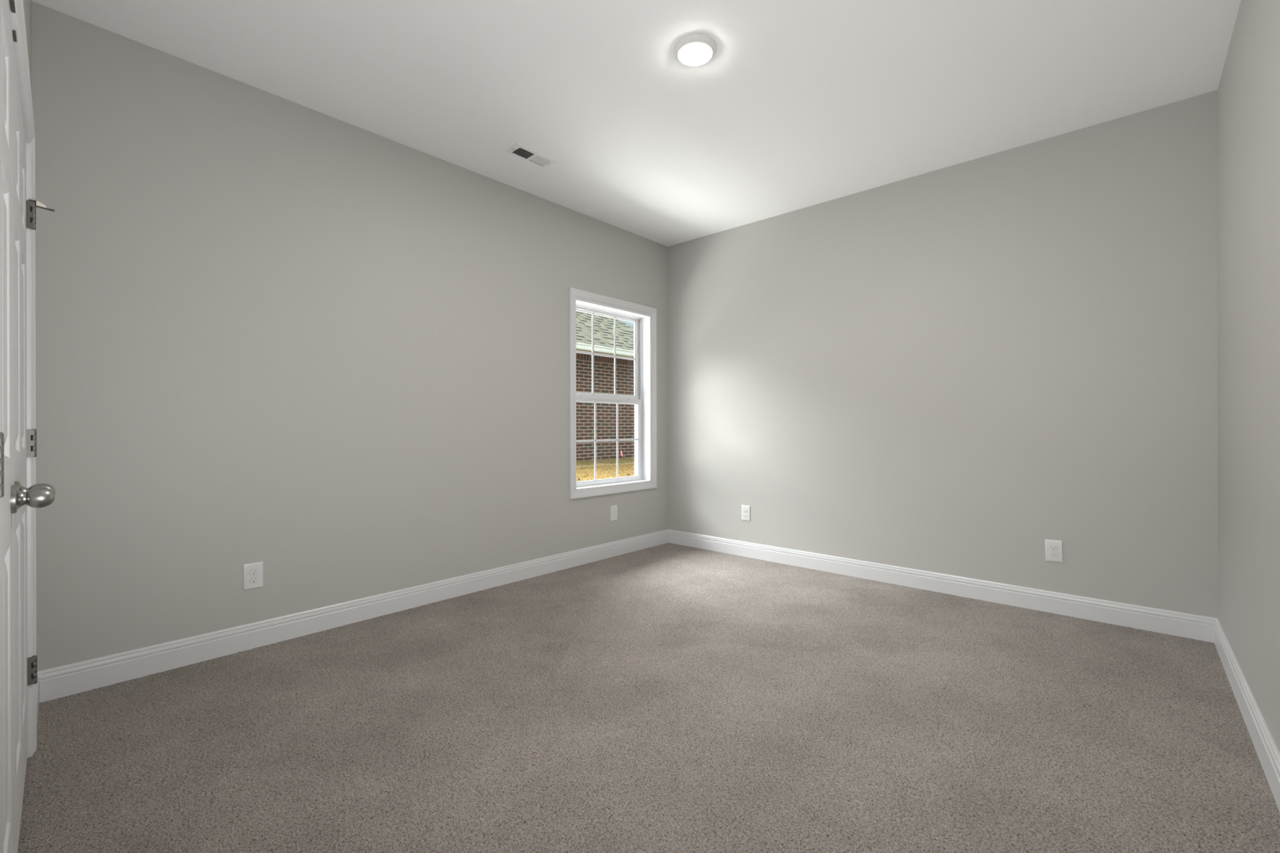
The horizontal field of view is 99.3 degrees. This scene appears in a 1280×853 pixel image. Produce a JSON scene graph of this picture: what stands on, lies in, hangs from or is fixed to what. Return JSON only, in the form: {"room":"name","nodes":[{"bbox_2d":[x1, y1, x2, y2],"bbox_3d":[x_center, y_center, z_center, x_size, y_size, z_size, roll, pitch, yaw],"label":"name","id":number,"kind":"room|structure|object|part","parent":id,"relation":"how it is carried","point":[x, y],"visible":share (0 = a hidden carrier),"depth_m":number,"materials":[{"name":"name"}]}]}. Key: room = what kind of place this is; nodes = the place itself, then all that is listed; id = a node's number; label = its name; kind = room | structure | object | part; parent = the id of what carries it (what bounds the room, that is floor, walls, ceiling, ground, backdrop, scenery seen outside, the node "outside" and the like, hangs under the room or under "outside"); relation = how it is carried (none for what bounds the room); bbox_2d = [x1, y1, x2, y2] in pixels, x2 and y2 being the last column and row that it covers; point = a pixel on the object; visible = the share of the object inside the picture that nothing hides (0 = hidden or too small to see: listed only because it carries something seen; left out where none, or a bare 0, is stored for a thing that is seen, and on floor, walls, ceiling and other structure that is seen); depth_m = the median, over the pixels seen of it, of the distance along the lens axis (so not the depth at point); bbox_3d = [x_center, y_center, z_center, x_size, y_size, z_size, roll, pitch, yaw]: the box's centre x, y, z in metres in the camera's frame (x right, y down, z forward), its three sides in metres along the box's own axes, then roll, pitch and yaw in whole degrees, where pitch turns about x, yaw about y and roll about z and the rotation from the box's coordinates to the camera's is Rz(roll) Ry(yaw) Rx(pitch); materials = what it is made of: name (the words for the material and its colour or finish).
{"room":"empty bedroom","nodes":[
{"label":"empty bedroom","id":0,"kind":"room"},
{"bbox_2d":[23,0,31,91],"bbox_3d":[-1.130,-0.290,0.882,3.499,2.740,0.111,0,0,43],"label":"wall","id":1,"kind":"structure","parent":0,"point":[27,3],"depth_m":1.93,"materials":[{"name":"beige paint"}]},
{"bbox_2d":[8,0,36,758],"bbox_3d":[-1.483,0.049,1.226,1.610,2.062,0.129,0,0,43],"label":"door frame","id":2,"kind":"structure","parent":1,"relation":"attached to","point":[18,19],"depth_m":1.77,"materials":[{"name":"white paint"}]},
{"bbox_2d":[0,0,54,852],"bbox_3d":[-1.164,0.071,1.010,0.753,1.994,0.102,0,0,43],"label":"door","id":3,"kind":"structure","parent":1,"relation":"in","point":[11,498],"depth_m":1.13,"materials":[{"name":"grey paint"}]},
{"bbox_3d":[-1.399,0.163,1.222,0.064,0.064,0.018,0,0,43],"label":"knob","id":4,"kind":"part","parent":3,"relation":"part of","materials":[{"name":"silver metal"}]},
{"bbox_3d":[-1.376,0.163,1.247,0.047,0.047,0.045,0,0,43],"label":"knob","id":5,"kind":"part","parent":3,"relation":"part of","materials":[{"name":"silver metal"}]},
{"bbox_2d":[36,677,39,724],"bbox_3d":[-2.198,1.020,1.973,0.447,0.121,0.015,0,0,43],"label":"baseboard","id":6,"kind":"structure","parent":1,"relation":"attached to","point":[37,683],"depth_m":2.04,"materials":[{"name":"white paint"}]},
{"bbox_2d":[31,0,668,671],"bbox_3d":[-1.529,-0.317,3.162,0.150,2.890,5.420,0,0,42],"label":"wall","id":7,"kind":"structure","parent":0,"point":[328,353],"depth_m":2.72,"materials":[{"name":"beige paint"}]},
{"bbox_2d":[243,561,262,590],"bbox_3d":[-1.884,0.728,2.650,0.008,0.124,0.080,0,0,42],"label":"wall outlet","id":8,"kind":"object","parent":7,"relation":"attached to","point":[252,572],"visible":1,"depth_m":2.65,"materials":[{"name":"white plastic"}]},
{"bbox_2d":[248,576,257,583],"bbox_3d":[-1.883,0.748,2.648,0.001,0.030,0.036,0,0,42],"label":"receptacle","id":9,"kind":"object","parent":8,"relation":"attached to","point":[252,580],"depth_m":2.65,"materials":[{"name":"grey"}]},
{"bbox_2d":[248,568,257,575],"bbox_3d":[-1.882,0.709,2.648,0.002,0.029,0.034,0,0,42],"label":"receptacle","id":10,"kind":"object","parent":8,"relation":"attached to","point":[251,571],"depth_m":2.65,"materials":[{"name":"grey"}]},
{"bbox_2d":[37,528,668,702],"bbox_3d":[-1.046,1.017,3.575,0.014,0.121,3.925,0,0,42],"label":"baseboard","id":11,"kind":"structure","parent":7,"relation":"attached to","point":[64,681],"depth_m":2.76,"materials":[{"name":"white paint"}]},
{"bbox_2d":[568,287,657,499],"bbox_3d":[-0.260,-0.254,4.578,0.196,1.614,1.017,0,0,42],"label":"window","id":12,"kind":"structure","parent":7,"relation":"in","point":[644,399],"depth_m":4.69,"materials":[{"name":"white paint"}]},
{"bbox_2d":[576,313,635,394],"bbox_3d":[-0.301,-0.607,4.609,0.007,0.657,0.762,0,0,42],"label":"grille","id":13,"kind":"object","parent":12,"relation":"attached to","point":[615,317],"depth_m":4.69,"materials":[{"name":"grey plastic"}]},
{"bbox_2d":[576,402,638,479],"bbox_3d":[-0.277,0.122,4.588,0.007,0.638,0.772,0,0,42],"label":"grille","id":14,"kind":"object","parent":12,"relation":"attached to","point":[617,439],"depth_m":4.68,"materials":[{"name":"grey plastic"}]},
{"bbox_3d":[-0.304,-0.604,4.611,0.030,0.735,0.852,0,0,42],"label":"sash","id":15,"kind":"part","parent":12,"relation":"part of","materials":[{"name":"grey plastic"}]},
{"bbox_3d":[-0.280,0.124,4.591,0.030,0.726,0.858,0,0,42],"label":"sash","id":16,"kind":"part","parent":12,"relation":"part of","materials":[{"name":"grey plastic"}]},
{"bbox_3d":[-0.296,-0.247,4.605,0.081,1.479,0.892,0,0,42],"label":"master frame","id":17,"kind":"part","parent":12,"relation":"part of","materials":[{"name":"grey plastic"}]},
{"bbox_2d":[610,505,617,520],"bbox_3d":[-0.214,0.717,4.503,0.008,0.124,0.080,0,0,42],"label":"wall outlet","id":18,"kind":"object","parent":7,"relation":"attached to","point":[613,508],"visible":1,"depth_m":4.50,"materials":[{"name":"white plastic"}]},
{"bbox_2d":[31,0,1240,246],"bbox_3d":[-0.215,-1.712,1.894,3.502,0.100,5.300,0,0,42],"label":"ceiling","id":19,"kind":"structure","parent":0,"point":[797,104],"depth_m":2.60,"materials":[{"name":"white paint"}]},
{"bbox_2d":[503,142,557,168],"bbox_3d":[-0.668,-1.767,3.338,0.143,0.232,0.302,0,0,42],"label":"ceiling vent","id":20,"kind":"object","parent":19,"relation":"in","point":[540,159],"visible":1,"depth_m":3.35,"materials":[{"name":"white metal"}]},
{"bbox_2d":[673,34,716,66],"bbox_3d":[0.243,-1.652,2.401,0.191,0.024,0.191,0,0,42],"label":"recessed light","id":21,"kind":"object","parent":19,"relation":"in","point":[703,49],"visible":1,"depth_m":2.37,"materials":[{"name":"white"}]},
{"bbox_2d":[678,42,711,66],"bbox_3d":[0.243,-1.642,2.401,0.148,0.004,0.148,0,0,42],"label":"diffuser","id":22,"kind":"object","parent":21,"relation":"attached to","point":[694,54],"depth_m":2.39,"materials":[{"name":"white plastic"}]},
{"bbox_2d":[17,542,1279,852],"bbox_3d":[-0.211,1.078,1.897,3.502,0.001,5.300,0,0,42],"label":"floor","id":23,"kind":"structure","parent":0,"point":[665,698],"depth_m":1.92,"materials":[{"name":"carpet"}]},
{"bbox_2d":[667,89,1217,618],"bbox_3d":[1.645,-0.322,3.869,3.622,2.890,0.120,0,0,42],"label":"wall","id":24,"kind":"structure","parent":0,"point":[962,369],"depth_m":3.35,"materials":[{"name":"beige paint"}]},
{"bbox_2d":[741,505,750,520],"bbox_3d":[0.872,0.714,4.482,0.080,0.124,0.008,0,0,42],"label":"wall outlet","id":25,"kind":"object","parent":24,"relation":"attached to","point":[745,509],"visible":1,"depth_m":4.48,"materials":[{"name":"white plastic"}]},
{"bbox_2d":[668,529,1217,643],"bbox_3d":[1.558,1.012,3.860,3.502,0.121,0.014,0,0,42],"label":"baseboard","id":26,"kind":"structure","parent":24,"relation":"attached to","point":[1196,627],"depth_m":3.36,"materials":[{"name":"white paint"}]},
{"bbox_2d":[1044,539,1063,562],"bbox_3d":[2.379,0.716,3.124,0.084,0.127,0.008,0,0,42],"label":"wall outlet","id":27,"kind":"object","parent":24,"relation":"attached to","point":[1054,548],"visible":1,"depth_m":3.12,"materials":[{"name":"white plastic"}]},
{"bbox_2d":[1049,551,1057,557],"bbox_3d":[2.378,0.735,3.122,0.036,0.030,0.001,0,0,42],"label":"receptacle","id":28,"kind":"object","parent":27,"relation":"attached to","point":[1052,554],"depth_m":3.12,"materials":[{"name":"grey"}]},
{"bbox_2d":[1049,545,1057,550],"bbox_3d":[2.377,0.696,3.122,0.036,0.030,0.002,0,0,42],"label":"receptacle","id":29,"kind":"object","parent":27,"relation":"attached to","point":[1051,547],"depth_m":3.12,"materials":[{"name":"grey"}]},
{"bbox_2d":[1217,0,1279,753],"bbox_3d":[1.133,-0.318,0.683,0.120,2.890,5.300,0,0,42],"label":"wall","id":30,"kind":"structure","parent":0,"point":[1249,86],"depth_m":1.96,"materials":[{"name":"beige paint"}]},
{"bbox_2d":[1213,618,1279,812],"bbox_3d":[1.525,1.015,1.218,0.014,0.121,3.985,0,0,42],"label":"baseboard","id":31,"kind":"structure","parent":30,"relation":"attached to","point":[1268,755],"depth_m":1.87,"materials":[{"name":"white paint"}]},
{"label":"outside","id":32,"kind":"structure","parent":0,"visible":0},
{"bbox_2d":[576,457,634,481],"bbox_3d":[1.743,0.730,10.432,4.700,0.150,30.000,0,0,42],"label":"lawn","id":33,"kind":"structure","parent":32,"point":[605,462],"depth_m":9.07,"materials":[{"name":"yellow plant"}]},
{"bbox_2d":[576,311,634,461],"bbox_3d":[-7.324,-1.935,9.981,9.285,5.630,16.000,0,0,42],"label":"house","id":34,"kind":"structure","parent":33,"relation":"on","point":[603,326],"depth_m":11.10,"materials":[{"name":"red brick"}]},
{"bbox_2d":[620,449,622,470],"bbox_3d":[-0.297,0.554,8.896,0.008,0.345,0.049,0,0,42],"label":"flag","id":35,"kind":"object","parent":33,"relation":"on","point":[621,454],"visible":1,"depth_m":8.88,"materials":[{"name":"red fabric"}]}
]}

